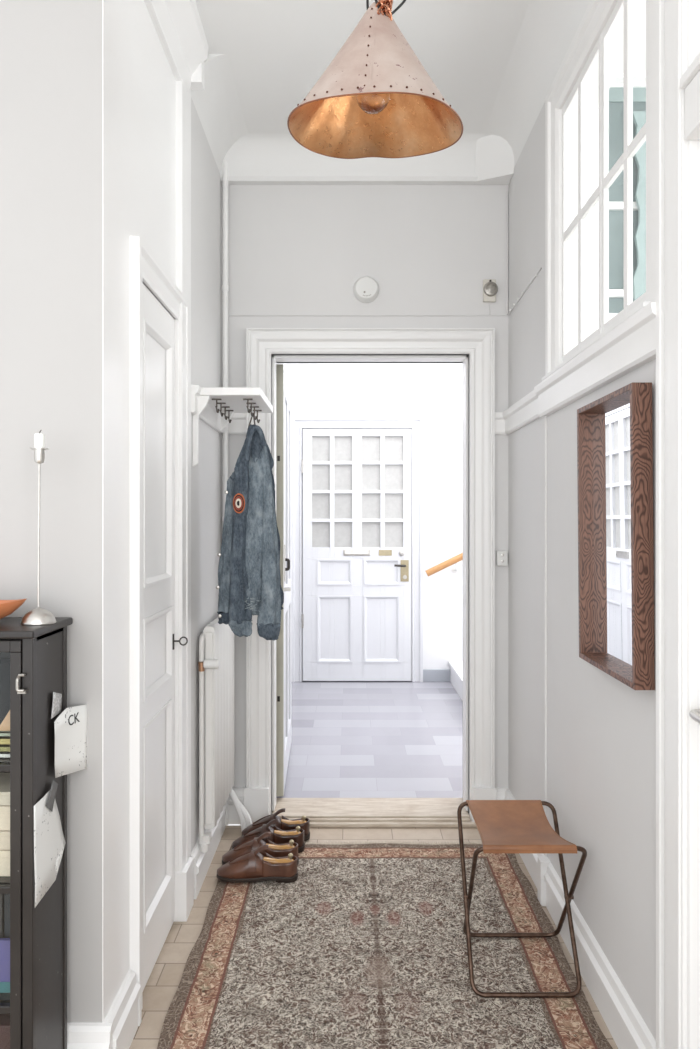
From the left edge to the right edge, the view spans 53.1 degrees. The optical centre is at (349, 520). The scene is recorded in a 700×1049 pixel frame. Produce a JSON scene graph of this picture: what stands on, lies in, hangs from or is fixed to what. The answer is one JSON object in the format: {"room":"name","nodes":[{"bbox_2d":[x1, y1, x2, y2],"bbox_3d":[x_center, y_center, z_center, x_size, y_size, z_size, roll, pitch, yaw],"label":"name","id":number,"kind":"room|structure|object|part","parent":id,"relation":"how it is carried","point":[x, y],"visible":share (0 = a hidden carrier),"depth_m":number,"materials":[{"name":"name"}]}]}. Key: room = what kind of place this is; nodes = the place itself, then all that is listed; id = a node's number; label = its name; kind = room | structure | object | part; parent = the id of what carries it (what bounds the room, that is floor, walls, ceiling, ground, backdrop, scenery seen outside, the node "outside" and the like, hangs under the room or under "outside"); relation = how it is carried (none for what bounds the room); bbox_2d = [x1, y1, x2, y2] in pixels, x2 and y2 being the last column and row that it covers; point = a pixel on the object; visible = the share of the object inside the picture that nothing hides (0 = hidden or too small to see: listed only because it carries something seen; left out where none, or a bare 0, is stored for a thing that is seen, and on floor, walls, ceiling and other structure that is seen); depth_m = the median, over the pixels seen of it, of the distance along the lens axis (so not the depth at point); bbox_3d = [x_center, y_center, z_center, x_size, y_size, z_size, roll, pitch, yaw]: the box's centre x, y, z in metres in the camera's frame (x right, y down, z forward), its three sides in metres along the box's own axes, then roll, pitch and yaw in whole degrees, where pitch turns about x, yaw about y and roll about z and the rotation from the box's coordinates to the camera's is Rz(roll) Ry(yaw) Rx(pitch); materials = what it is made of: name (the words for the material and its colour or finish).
{"room":"entrance hallway","nodes":[
{"label":"entrance hallway","id":0,"kind":"room"},
{"bbox_2d":[0,0,101,1022],"bbox_3d":[-1.384,-0.150,1.665,1.632,2.900,0.120,0,0,0],"label":"wall","id":1,"kind":"structure","parent":0,"point":[51,50],"depth_m":1.60,"materials":[{"name":"grey paint"}]},
{"bbox_2d":[67,970,140,1048],"bbox_3d":[-1.368,1.225,1.685,1.664,0.150,0.220,0,0,0],"label":"baseboard","id":2,"kind":"structure","parent":1,"relation":"attached to","point":[118,1030],"depth_m":1.64,"materials":[{"name":"white paint"}]},
{"bbox_2d":[102,0,222,1022],"bbox_3d":[-0.662,-0.150,2.313,0.235,2.900,1.415,0,0,0],"label":"wall","id":3,"kind":"structure","parent":0,"point":[146,112],"depth_m":1.92,"materials":[{"name":"white paint"}]},
{"bbox_2d":[130,235,193,1025],"bbox_3d":[-0.555,0.282,2.087,0.050,2.035,0.577,0,0,0],"label":"door frame","id":4,"kind":"structure","parent":3,"relation":"attached to","point":[144,267],"depth_m":1.86,"materials":[{"name":"white paint"}]},
{"bbox_2d":[143,284,187,989],"bbox_3d":[-0.559,0.319,2.075,0.078,1.946,0.390,0,0,0],"label":"door","id":5,"kind":"structure","parent":3,"relation":"in","point":[159,640],"depth_m":2.09,"materials":[{"name":"white paint"}]},
{"bbox_2d":[144,0,208,92],"bbox_3d":[-0.521,-1.515,2.010,0.090,0.170,0.790,0,0,0],"label":"crown molding","id":6,"kind":"structure","parent":3,"relation":"attached to","point":[178,26],"depth_m":2.18,"materials":[{"name":"white paint"}]},
{"bbox_2d":[198,617,234,852],"bbox_3d":[-0.508,0.780,2.719,0.084,0.800,0.482,0,0,0],"label":"radiator","id":7,"kind":"object","parent":3,"relation":"attached to","point":[216,666],"visible":0.88,"depth_m":2.53,"materials":[{"name":"metal"}]},
{"bbox_3d":[-0.494,0.510,2.496,0.056,0.036,0.036,0,0,0],"label":"valve knob","id":8,"kind":"part","parent":7,"relation":"part of","materials":[{"name":"white plastic"}]},
{"bbox_2d":[191,788,243,898],"bbox_3d":[-0.497,1.225,2.712,0.105,0.150,0.615,0,0,0],"label":"baseboard","id":9,"kind":"structure","parent":3,"relation":"attached to","point":[202,861],"depth_m":2.67,"materials":[{"name":"white paint"}]},
{"bbox_2d":[191,385,245,434],"bbox_3d":[-0.497,-0.420,2.710,0.105,0.096,0.620,0,0,0],"label":"rail","id":10,"kind":"object","parent":3,"relation":"attached to","point":[237,426],"visible":0.48,"depth_m":2.77,"materials":[{"name":"white paint"}]},
{"bbox_2d":[222,160,228,825],"bbox_3d":[-0.529,-0.135,2.975,0.030,2.850,0.029,0,0,0],"label":"pipe","id":11,"kind":"object","parent":3,"relation":"attached to","point":[225,288],"visible":0.52,"depth_m":2.96,"materials":[{"name":"metal"}]},
{"bbox_2d":[193,387,272,466],"bbox_3d":[-0.431,-0.328,2.640,0.238,0.275,0.400,0,0,0],"label":"shelf","id":12,"kind":"object","parent":3,"relation":"attached to","point":[227,401],"visible":0.98,"depth_m":2.48,"materials":[{"name":"white paint"}]},
{"bbox_2d":[216,415,283,640],"bbox_3d":[-0.369,0.020,2.582,0.241,0.828,0.191,0,0,0],"label":"denim jacket","id":13,"kind":"object","parent":12,"relation":"hanging from","point":[249,578],"visible":1,"depth_m":2.54,"materials":[{"name":"fabric"}]},
{"bbox_3d":[-0.442,0.065,2.576,0.091,0.544,0.062,0,0,0],"label":"panel","id":14,"kind":"part","parent":13,"relation":"part of","materials":[{"name":"fabric"}]},
{"bbox_3d":[-0.360,0.020,2.560,0.114,0.649,0.068,0,0,0],"label":"panel","id":15,"kind":"part","parent":13,"relation":"part of","materials":[{"name":"fabric"}]},
{"bbox_2d":[228,185,507,813],"bbox_3d":[0.100,-0.150,3.110,1.700,2.900,0.180,0,0,0],"label":"wall","id":16,"kind":"structure","parent":0,"point":[293,249],"depth_m":3.02,"materials":[{"name":"grey paint"}]},
{"bbox_2d":[276,364,290,795],"bbox_3d":[-0.324,0.270,3.588,0.072,1.970,0.803,0,0,-2],"label":"door","id":17,"kind":"structure","parent":16,"relation":"in","point":[283,394],"depth_m":3.25,"materials":[{"name":"paint"}]},
{"bbox_3d":[-0.303,0.195,3.255,0.005,0.170,0.040,0,0,-2],"label":"lock plate","id":18,"kind":"part","parent":17,"relation":"part of","materials":[{"name":"silver metal"}]},
{"bbox_3d":[-0.292,0.203,3.255,0.027,0.059,0.014,0,0,0],"label":"handle","id":19,"kind":"part","parent":17,"relation":"part of","materials":[{"name":"metal"}]},
{"bbox_2d":[353,276,378,302],"bbox_3d":[0.070,-0.996,3.002,0.112,0.112,0.036,0,0,0],"label":"smoke detector","id":20,"kind":"object","parent":16,"relation":"attached to","point":[366,288],"visible":1,"depth_m":2.99,"materials":[{"name":"white plastic"}]},
{"bbox_2d":[244,328,496,821],"bbox_3d":[0.086,0.238,3.090,1.078,2.124,0.220,0,0,0],"label":"door frame","id":21,"kind":"structure","parent":16,"relation":"attached to","point":[308,345],"depth_m":3.00,"materials":[{"name":"white paint"}]},
{"bbox_2d":[228,191,541,315],"bbox_3d":[0.071,-1.152,2.755,1.223,0.536,0.529,0,0,0],"label":"cable","id":22,"kind":"object","parent":16,"relation":"attached to","point":[522,293],"visible":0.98,"depth_m":3.01,"materials":[{"name":"grey paint"}]},
{"bbox_2d":[483,279,497,301],"bbox_3d":[0.603,-0.990,3.005,0.062,0.096,0.031,0,0,0],"label":"doorbell","id":23,"kind":"object","parent":16,"relation":"attached to","point":[490,288],"visible":1,"depth_m":2.99,"materials":[{"name":"beige plastic"}]},
{"bbox_2d":[496,551,507,565],"bbox_3d":[0.652,0.161,3.004,0.047,0.062,0.032,0,0,0],"label":"wall switch","id":24,"kind":"object","parent":16,"relation":"attached to","point":[501,556],"visible":1,"depth_m":2.99,"materials":[{"name":"white plastic"}]},
{"bbox_2d":[276,681,462,797],"bbox_3d":[0.790,1.315,4.450,2.820,0.070,2.500,0,0,0],"label":"floor","id":25,"kind":"structure","parent":0,"point":[350,739],"depth_m":4.12,"materials":[{"name":"grey stone"}]},
{"bbox_2d":[448,661,462,700],"bbox_3d":[1.488,0.868,4.944,1.405,0.825,1.307,0,0,0],"label":"staircase","id":26,"kind":"structure","parent":25,"relation":"on","point":[456,667],"depth_m":5.29,"materials":[{"name":"paint"}]},
{"bbox_2d":[284,364,462,680],"bbox_3d":[0.790,-0.350,5.650,3.020,3.300,0.100,0,0,0],"label":"wall","id":27,"kind":"structure","parent":0,"point":[432,392],"depth_m":5.60,"materials":[{"name":"paint"}]},
{"bbox_2d":[302,429,410,680],"bbox_3d":[0.052,0.270,5.553,0.872,2.000,0.094,0,0,0],"label":"door","id":28,"kind":"structure","parent":27,"relation":"in","point":[356,616],"depth_m":5.56,"materials":[{"name":"paint"}]},
{"bbox_3d":[-0.231,-0.575,5.585,0.143,0.200,0.006,0,0,0],"label":"pane","id":29,"kind":"part","parent":28,"relation":"part of","materials":[{"name":"clear glass"}]},
{"bbox_3d":[-0.231,-0.347,5.585,0.143,0.205,0.006,0,0,0],"label":"pane","id":30,"kind":"part","parent":28,"relation":"part of","materials":[{"name":"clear glass"}]},
{"bbox_3d":[-0.231,-0.119,5.585,0.143,0.202,0.006,0,0,0],"label":"pane","id":31,"kind":"part","parent":28,"relation":"part of","materials":[{"name":"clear glass"}]},
{"bbox_3d":[-0.231,0.109,5.585,0.143,0.202,0.006,0,0,0],"label":"pane","id":32,"kind":"part","parent":28,"relation":"part of","materials":[{"name":"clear glass"}]},
{"bbox_3d":[-0.054,-0.575,5.585,0.143,0.200,0.006,0,0,0],"label":"pane","id":33,"kind":"part","parent":28,"relation":"part of","materials":[{"name":"clear glass"}]},
{"bbox_3d":[-0.054,-0.347,5.585,0.143,0.205,0.006,0,0,0],"label":"pane","id":34,"kind":"part","parent":28,"relation":"part of","materials":[{"name":"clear glass"}]},
{"bbox_3d":[-0.054,-0.119,5.585,0.143,0.202,0.006,0,0,0],"label":"pane","id":35,"kind":"part","parent":28,"relation":"part of","materials":[{"name":"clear glass"}]},
{"bbox_3d":[-0.054,0.109,5.585,0.143,0.202,0.006,0,0,0],"label":"pane","id":36,"kind":"part","parent":28,"relation":"part of","materials":[{"name":"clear glass"}]},
{"bbox_3d":[0.168,-0.575,5.585,0.147,0.200,0.006,0,0,0],"label":"pane","id":37,"kind":"part","parent":28,"relation":"part of","materials":[{"name":"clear glass"}]},
{"bbox_3d":[0.168,-0.347,5.585,0.147,0.205,0.006,0,0,0],"label":"pane","id":38,"kind":"part","parent":28,"relation":"part of","materials":[{"name":"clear glass"}]},
{"bbox_3d":[0.168,-0.119,5.585,0.147,0.202,0.006,0,0,0],"label":"pane","id":39,"kind":"part","parent":28,"relation":"part of","materials":[{"name":"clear glass"}]},
{"bbox_3d":[0.168,0.109,5.585,0.147,0.202,0.006,0,0,0],"label":"pane","id":40,"kind":"part","parent":28,"relation":"part of","materials":[{"name":"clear glass"}]},
{"bbox_3d":[0.281,0.253,5.558,0.104,0.045,0.004,0,0,0],"label":"name plate","id":41,"kind":"part","parent":28,"relation":"part of","materials":[{"name":"gold metal"}]},
{"bbox_3d":[0.350,-0.575,5.585,0.147,0.200,0.006,0,0,0],"label":"pane","id":42,"kind":"part","parent":28,"relation":"part of","materials":[{"name":"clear glass"}]},
{"bbox_3d":[0.350,-0.347,5.585,0.147,0.205,0.006,0,0,0],"label":"pane","id":43,"kind":"part","parent":28,"relation":"part of","materials":[{"name":"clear glass"}]},
{"bbox_3d":[0.350,-0.119,5.585,0.147,0.202,0.006,0,0,0],"label":"pane","id":44,"kind":"part","parent":28,"relation":"part of","materials":[{"name":"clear glass"}]},
{"bbox_3d":[0.350,0.109,5.585,0.147,0.202,0.006,0,0,0],"label":"pane","id":45,"kind":"part","parent":28,"relation":"part of","materials":[{"name":"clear glass"}]},
{"bbox_3d":[0.434,0.395,5.558,0.065,0.170,0.005,0,0,0],"label":"lock plate","id":46,"kind":"part","parent":28,"relation":"part of","materials":[{"name":"gold metal"}]},
{"bbox_2d":[291,417,422,681],"bbox_3d":[0.056,0.227,5.580,1.052,2.107,0.040,0,0,0],"label":"door frame","id":47,"kind":"structure","parent":27,"relation":"attached to","point":[297,423],"depth_m":5.57,"materials":[{"name":"paint"}]},
{"bbox_2d":[423,669,449,681],"bbox_3d":[0.690,1.232,5.589,0.220,0.095,0.022,0,0,0],"label":"baseboard","id":48,"kind":"structure","parent":27,"relation":"attached to","point":[429,675],"depth_m":5.58,"materials":[{"name":"wood"}]},
{"bbox_2d":[426,553,462,575],"bbox_3d":[1.178,0.138,5.547,1.167,0.602,0.106,0,0,0],"label":"handrail","id":49,"kind":"object","parent":27,"relation":"attached to","point":[456,559],"visible":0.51,"depth_m":5.50,"materials":[{"name":"brown wood"}]},
{"bbox_2d":[129,825,617,1048],"bbox_3d":[0.000,1.330,0.695,4.400,0.060,4.590,0,0,0],"label":"floor","id":50,"kind":"structure","parent":0,"point":[163,982],"depth_m":2.24,"materials":[{"name":"beige ceramic"}]},
{"bbox_2d":[0,617,72,1048],"bbox_3d":[-1.000,0.759,1.488,0.744,1.082,0.203,0,0,0],"label":"display cabinet","id":51,"kind":"object","parent":50,"relation":"on","point":[36,1002],"depth_m":1.42,"materials":[{"name":"black paint"}]},
{"bbox_2d":[0,894,3,937],"bbox_3d":[-0.739,0.879,1.518,0.017,0.197,0.087,0,0,0],"label":"book","id":52,"kind":"object","parent":51,"relation":"on","point":[1,895],"visible":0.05,"depth_m":1.48,"materials":[{"name":"paper"}]},
{"bbox_2d":[0,938,9,992],"bbox_3d":[-0.732,0.924,1.456,0.136,0.108,0.010,0,0,0],"label":"picture book","id":53,"kind":"object","parent":51,"relation":"on","point":[4,942],"visible":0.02,"depth_m":1.45,"materials":[{"name":"purple paper"}]},
{"bbox_2d":[0,1013,9,1048],"bbox_3d":[-0.809,1.153,1.508,0.282,0.205,0.105,0,0,0],"label":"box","id":54,"kind":"object","parent":51,"relation":"in","point":[4,1018],"visible":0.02,"depth_m":1.46,"materials":[{"name":"cardboard"}]},
{"bbox_2d":[0,850,9,875],"bbox_3d":[-0.784,0.711,1.507,0.234,0.054,0.112,0,0,0],"label":"storage box","id":55,"kind":"object","parent":51,"relation":"on","point":[4,854],"visible":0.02,"depth_m":1.45,"materials":[{"name":"beige fabric"}]},
{"bbox_2d":[0,831,9,849],"bbox_3d":[-0.784,0.663,1.507,0.234,0.038,0.112,0,0,0],"label":"storage box","id":56,"kind":"object","parent":55,"relation":"on","point":[4,835],"visible":0.02,"depth_m":1.45,"materials":[{"name":"cardboard"}]},
{"bbox_2d":[0,805,9,830],"bbox_3d":[-0.784,0.617,1.507,0.234,0.050,0.112,0,0,0],"label":"storage box","id":57,"kind":"object","parent":56,"relation":"on","point":[4,809],"visible":0.02,"depth_m":1.45,"materials":[{"name":"cardboard"}]},
{"bbox_2d":[0,773,9,804],"bbox_3d":[-0.784,0.576,1.507,0.234,0.028,0.112,0,0,0],"label":"storage box","id":58,"kind":"object","parent":57,"relation":"on","point":[4,777],"visible":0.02,"depth_m":1.47,"materials":[{"name":"cardboard"}]},
{"bbox_3d":[-0.784,0.599,1.507,0.234,0.014,0.112,0,0,0],"label":"lid","id":59,"kind":"part","parent":57,"relation":"part of","materials":[{"name":"cardboard"}]},
{"bbox_3d":[-0.784,0.649,1.507,0.234,0.010,0.112,0,0,0],"label":"lid","id":60,"kind":"part","parent":56,"relation":"part of","materials":[{"name":"cardboard"}]},
{"bbox_3d":[-0.784,0.691,1.507,0.234,0.014,0.112,0,0,0],"label":"lid","id":61,"kind":"part","parent":55,"relation":"part of","materials":[{"name":"beige fabric"}]},
{"bbox_2d":[0,752,9,758],"bbox_3d":[-0.784,0.486,1.505,0.232,0.012,0.114,0,0,0],"label":"book","id":62,"kind":"object","parent":51,"relation":"on","point":[3,755],"visible":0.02,"depth_m":1.45,"materials":[{"name":"paper"}]},
{"bbox_2d":[0,745,9,751],"bbox_3d":[-0.784,0.472,1.505,0.232,0.014,0.114,0,0,0],"label":"book","id":63,"kind":"object","parent":62,"relation":"on","point":[3,748],"visible":0.02,"depth_m":1.45,"materials":[{"name":"paper"}]},
{"bbox_2d":[0,737,9,744],"bbox_3d":[-0.784,0.456,1.505,0.232,0.016,0.114,0,0,0],"label":"book","id":64,"kind":"object","parent":63,"relation":"on","point":[3,740],"visible":0.02,"depth_m":1.45,"materials":[{"name":"paper"}]},
{"bbox_2d":[0,731,9,736],"bbox_3d":[-0.784,0.442,1.505,0.232,0.010,0.114,0,0,0],"label":"book","id":65,"kind":"object","parent":64,"relation":"on","point":[2,733],"visible":0.02,"depth_m":1.45,"materials":[{"name":"paper"}]},
{"bbox_2d":[0,659,9,723],"bbox_3d":[-0.823,0.371,1.515,0.155,0.130,0.090,0,0,0],"label":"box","id":66,"kind":"object","parent":65,"relation":"on","point":[4,663],"visible":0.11,"depth_m":1.51,"materials":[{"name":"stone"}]},
{"bbox_2d":[0,710,9,730],"bbox_3d":[-0.702,0.379,1.488,0.067,0.115,0.065,0,0,0],"label":"wedge","id":67,"kind":"object","parent":65,"relation":"on","point":[5,725],"visible":0.02,"depth_m":1.46,"materials":[{"name":"beige wood"}]},
{"bbox_2d":[0,759,9,762],"bbox_3d":[-1.000,0.497,1.498,0.696,0.010,0.139,0,0,0],"label":"shelf","id":68,"kind":"object","parent":51,"relation":"attached to","point":[1,760],"depth_m":1.44,"materials":[{"name":"black paint"}]},
{"bbox_2d":[0,876,9,884],"bbox_3d":[-1.000,0.743,1.498,0.696,0.010,0.139,0,0,0],"label":"shelf","id":69,"kind":"object","parent":51,"relation":"attached to","point":[4,880],"depth_m":1.44,"materials":[{"name":"black paint"}]},
{"bbox_2d":[0,993,9,1002],"bbox_3d":[-1.000,0.983,1.498,0.696,0.010,0.139,0,0,0],"label":"shelf","id":70,"kind":"object","parent":51,"relation":"attached to","point":[4,997],"depth_m":1.44,"materials":[{"name":"black paint"}]},
{"bbox_2d":[4,894,9,937],"bbox_3d":[-0.717,0.875,1.518,0.025,0.205,0.087,0,0,0],"label":"book","id":71,"kind":"object","parent":51,"relation":"on","point":[6,896],"visible":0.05,"depth_m":1.48,"materials":[{"name":"paper"}]},
{"bbox_3d":[-0.841,0.755,1.413,0.359,1.030,0.016,0,0,0],"label":"door","id":72,"kind":"part","parent":51,"relation":"part of","materials":[{"name":"black paint"}]},
{"bbox_2d":[0,599,25,618],"bbox_3d":[-0.815,0.192,1.485,0.256,0.053,0.140,0,0,0],"label":"wooden bowl","id":73,"kind":"object","parent":51,"relation":"on","point":[7,607],"visible":1,"depth_m":1.47,"materials":[{"name":"orange wood"}]},
{"bbox_3d":[-0.647,0.767,1.415,0.021,1.066,0.020,0,0,0],"label":"corner post","id":74,"kind":"part","parent":51,"relation":"part of","materials":[{"name":"black paint"}]},
{"bbox_2d":[20,447,56,625],"bbox_3d":[-0.664,0.032,1.492,0.071,0.373,0.071,0,0,0],"label":"candlestick","id":75,"kind":"object","parent":51,"relation":"on","point":[38,616],"visible":1,"depth_m":1.48,"materials":[{"name":"silver metal"}]},
{"bbox_3d":[-0.663,0.030,1.492,0.006,0.315,0.004,0,0,0],"label":"stem","id":76,"kind":"part","parent":75,"relation":"part of","materials":[{"name":"silver metal"}]},
{"bbox_2d":[34,430,44,447],"bbox_3d":[-0.662,-0.175,1.492,0.021,0.039,0.021,0,0,0],"label":"candle","id":77,"kind":"object","parent":75,"relation":"on","point":[39,439],"visible":0.98,"depth_m":1.48,"materials":[{"name":"white wax"}]},
{"bbox_2d":[30,447,48,463],"bbox_3d":[-0.662,-0.139,1.492,0.036,0.033,0.036,0,0,0],"label":"cup","id":78,"kind":"object","parent":75,"relation":"on","point":[39,453],"depth_m":1.48,"materials":[{"name":"silver metal"}]},
{"bbox_2d":[34,789,64,906],"bbox_3d":[-0.636,0.675,1.485,0.002,0.212,0.157,0,0,0],"label":"drawing sheet","id":79,"kind":"object","parent":51,"relation":"attached to","point":[49,841],"visible":1,"depth_m":1.47,"materials":[{"name":"paper"}]},
{"bbox_3d":[-0.632,0.585,1.485,0.002,0.067,0.060,0,0,0],"label":"paper strip","id":80,"kind":"part","parent":51,"relation":"part of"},
{"bbox_2d":[51,692,61,718],"bbox_3d":[-0.635,0.394,1.516,0.002,0.056,0.052,0,0,0],"label":"printed card","id":81,"kind":"object","parent":51,"relation":"attached to","point":[57,697],"visible":1,"depth_m":1.51,"materials":[{"name":"paper"}]},
{"bbox_3d":[-0.646,0.767,1.570,0.019,1.066,0.016,0,0,0],"label":"corner post","id":82,"kind":"part","parent":51,"relation":"part of","materials":[{"name":"black paint"}]},
{"bbox_2d":[54,704,86,777],"bbox_3d":[-0.618,0.490,1.554,0.006,0.156,0.121,0,0,15],"label":"note","id":83,"kind":"object","parent":51,"relation":"attached to","point":[70,727],"visible":1,"depth_m":1.56,"materials":[{"name":"paper"}]},
{"bbox_2d":[229,789,251,830],"bbox_3d":[-0.468,1.207,2.935,0.131,0.180,0.040,0,0,18],"label":"shoehorn","id":84,"kind":"object","parent":50,"relation":"on","point":[245,819],"visible":0.8,"depth_m":2.92,"materials":[{"name":"white paint"}]},
{"bbox_2d":[242,808,309,840],"bbox_3d":[-0.301,1.234,2.857,0.277,0.121,0.100,0,0,-1],"label":"loafer","id":85,"kind":"object","parent":50,"relation":"on","point":[284,823],"visible":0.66,"depth_m":2.84,"materials":[{"name":"brown leather"}]},
{"bbox_2d":[252,798,476,827],"bbox_3d":[0.087,1.282,3.083,1.055,0.036,0.235,0,0,0],"label":"threshold","id":86,"kind":"object","parent":50,"relation":"on","point":[321,812],"visible":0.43,"depth_m":3.04,"materials":[{"name":"brown wood"}]},
{"bbox_2d":[157,841,612,1048],"bbox_3d":[0.083,1.294,1.694,1.130,0.011,2.296,0,0,0],"label":"rug","id":87,"kind":"object","parent":50,"relation":"on","point":[367,948],"visible":0.88,"depth_m":2.05,"materials":[{"name":"fabric"}]},
{"bbox_2d":[217,845,297,882],"bbox_3d":[-0.334,1.230,2.528,0.292,0.121,0.100,0,0,1],"label":"loafer","id":88,"kind":"object","parent":87,"relation":"on","point":[252,866],"visible":1,"depth_m":2.50,"materials":[{"name":"brown leather"}]},
{"bbox_2d":[222,832,298,865],"bbox_3d":[-0.337,1.230,2.632,0.287,0.121,0.100,0,0,0],"label":"loafer","id":89,"kind":"object","parent":87,"relation":"on","point":[275,850],"visible":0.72,"depth_m":2.61,"materials":[{"name":"brown leather"}]},
{"bbox_2d":[232,819,304,852],"bbox_3d":[-0.319,1.230,2.747,0.282,0.121,0.100,0,0,-1],"label":"loafer","id":90,"kind":"object","parent":87,"relation":"on","point":[278,836],"visible":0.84,"depth_m":2.73,"materials":[{"name":"brown leather"}]},
{"bbox_2d":[457,800,586,997],"bbox_3d":[0.490,1.086,2.057,0.325,0.408,0.337,0,0,0],"label":"folding stool","id":91,"kind":"object","parent":87,"relation":"on","point":[503,826],"visible":1,"depth_m":2.04,"materials":[{"name":"leather"}]},
{"bbox_3d":[0.489,0.899,2.062,0.254,0.032,0.329,0,0,0],"label":"seat","id":92,"kind":"part","parent":91,"relation":"part of","materials":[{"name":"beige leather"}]},
{"bbox_2d":[191,0,645,184],"bbox_3d":[0.000,-1.565,0.800,4.400,0.231,4.800,0,0,0],"label":"ceiling","id":93,"kind":"structure","parent":0,"point":[496,63],"depth_m":2.50,"materials":[{"name":"paint"}]},
{"bbox_2d":[287,0,462,158],"bbox_3d":[0.059,-1.236,1.620,0.419,0.733,0.409,0,0,0],"label":"pendant lamp","id":94,"kind":"object","parent":93,"relation":"hanging from","point":[375,98],"visible":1,"depth_m":1.63,"materials":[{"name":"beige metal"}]},
{"bbox_3d":[0.053,-0.982,1.608,0.080,0.086,0.080,0,0,0],"label":"bulb","id":95,"kind":"part","parent":94,"relation":"part of","materials":[{"name":"clear glass"}]},
{"bbox_3d":[0.073,-1.353,1.573,0.051,0.499,0.079,0,0,0],"label":"chain","id":96,"kind":"part","parent":94,"relation":"part of","materials":[{"name":"orange metal"}]},
{"bbox_3d":[0.085,-1.358,1.572,0.105,0.485,0.055,0,0,18],"label":"cord","id":97,"kind":"part","parent":94,"relation":"part of","materials":[{"name":"black rubber"}]},
{"bbox_2d":[508,102,655,1040],"bbox_3d":[0.735,-0.150,1.700,0.116,2.900,2.640,0,0,0],"label":"wall","id":98,"kind":"structure","parent":0,"point":[601,730],"depth_m":2.21,"materials":[{"name":"grey paint"}]},
{"bbox_2d":[543,416,546,854],"bbox_3d":[0.676,0.390,2.417,0.014,1.520,0.025,0,0,0],"label":"strip","id":99,"kind":"object","parent":98,"relation":"attached to","point":[544,417],"visible":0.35,"depth_m":2.40,"materials":[{"name":"grey paint"}]},
{"bbox_2d":[495,0,655,434],"bbox_3d":[0.709,-0.890,2.253,0.177,1.060,1.533,0,0,0],"label":"window","id":100,"kind":"structure","parent":98,"relation":"in","point":[605,39],"depth_m":2.05,"materials":[{"name":"white paint"}]},
{"bbox_3d":[0.690,-0.915,2.083,0.014,0.826,0.351,0,0,0],"label":"sash","id":101,"kind":"part","parent":100,"relation":"part of","materials":[{"name":"white paint"}]},
{"bbox_3d":[0.663,-0.476,1.942,0.040,0.023,0.815,0,0,0],"label":"sill","id":102,"kind":"part","parent":100,"relation":"part of","materials":[{"name":"white paint"}]},
{"bbox_3d":[0.690,-0.915,1.745,0.014,0.826,0.316,0,0,0],"label":"sash","id":103,"kind":"part","parent":100,"relation":"part of","materials":[{"name":"white paint"}]},
{"bbox_2d":[609,87,645,101],"bbox_3d":[1.266,-1.548,2.542,0.683,0.050,0.005,0,0,0],"label":"blind","id":104,"kind":"object","parent":100,"relation":"attached to","point":[616,94],"depth_m":2.54,"materials":[{"name":"teal fabric"}]},
{"bbox_2d":[496,788,655,1048],"bbox_3d":[0.651,1.225,2.253,0.063,0.150,1.533,0,0,0],"label":"baseboard","id":105,"kind":"structure","parent":98,"relation":"attached to","point":[623,1020],"depth_m":1.91,"materials":[{"name":"white paint"}]},
{"bbox_2d":[577,382,654,689],"bbox_3d":[0.650,0.034,1.739,0.051,0.682,0.378,0,0,0],"label":"wall mirror","id":106,"kind":"object","parent":98,"relation":"attached to","point":[615,430],"visible":1,"depth_m":1.73,"materials":[{"name":"brown wood"}]},
{"bbox_3d":[0.650,0.034,1.921,0.051,0.682,0.014,0,0,0],"label":"frame","id":107,"kind":"part","parent":106,"relation":"part of","materials":[{"name":"brown wood"}]},
{"bbox_3d":[0.647,-0.300,1.739,0.045,0.014,0.350,0,0,0],"label":"frame rail","id":108,"kind":"part","parent":106,"relation":"part of","materials":[{"name":"brown wood"}]},
{"bbox_3d":[0.653,0.368,1.739,0.045,0.014,0.350,0,0,0],"label":"frame rail","id":109,"kind":"part","parent":106,"relation":"part of","materials":[{"name":"brown wood"}]},
{"bbox_2d":[592,397,631,672],"bbox_3d":[0.667,0.034,1.739,0.011,0.665,0.361,0,0,0],"label":"mirror glass","id":110,"kind":"object","parent":106,"relation":"on","point":[611,479],"depth_m":1.77,"materials":[{"name":"mirror"}]},
{"bbox_3d":[0.650,0.034,1.557,0.051,0.682,0.014,0,0,0],"label":"frame","id":111,"kind":"part","parent":106,"relation":"part of","materials":[{"name":"brown wood"}]},
{"bbox_2d":[656,0,699,1048],"bbox_3d":[0.666,-0.080,0.945,0.052,2.760,1.090,0,0,0],"label":"door frame","id":112,"kind":"structure","parent":98,"relation":"attached to","point":[677,21],"depth_m":1.39,"materials":[{"name":"white paint"}]},
{"bbox_2d":[597,73,645,328],"bbox_3d":[1.546,-0.200,1.050,1.507,3.000,3.100,0,0,0],"label":"wall","id":113,"kind":"structure","parent":0,"point":[637,77],"depth_m":2.50,"materials":[{"name":"paint"}]},
{"bbox_2d":[608,83,645,313],"bbox_3d":[1.266,-1.163,2.535,0.707,0.845,0.050,0,0,0],"label":"window","id":114,"kind":"structure","parent":113,"relation":"in","point":[616,91],"depth_m":2.55,"materials":[{"name":"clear glass"}]},
{"bbox_3d":[1.087,-0.782,2.549,0.325,0.060,0.006,0,0,0],"label":"pane","id":115,"kind":"part","parent":114,"relation":"part of","materials":[{"name":"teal glass"}]},
{"bbox_3d":[1.087,-0.984,2.549,0.325,0.292,0.006,0,0,0],"label":"pane","id":116,"kind":"part","parent":114,"relation":"part of","materials":[{"name":"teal glass"}]},
{"bbox_3d":[1.087,-1.364,2.549,0.325,0.418,0.006,0,0,0],"label":"pane","id":117,"kind":"part","parent":114,"relation":"part of","materials":[{"name":"teal glass"}]},
{"bbox_2d":[633,111,645,300],"bbox_3d":[1.071,-1.120,2.518,0.116,0.700,0.015,0,0,0],"label":"curtain","id":118,"kind":"object","parent":114,"relation":"hanging from","point":[639,117],"depth_m":2.51,"materials":[{"name":"white fabric"}]},
{"bbox_2d":[689,709,699,723],"bbox_3d":[0.687,0.278,0.931,0.093,2.025,0.852,0,0,0],"label":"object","id":119,"kind":"structure","parent":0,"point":[694,714],"depth_m":1.31,"materials":[{"name":"white paint"}]}
]}

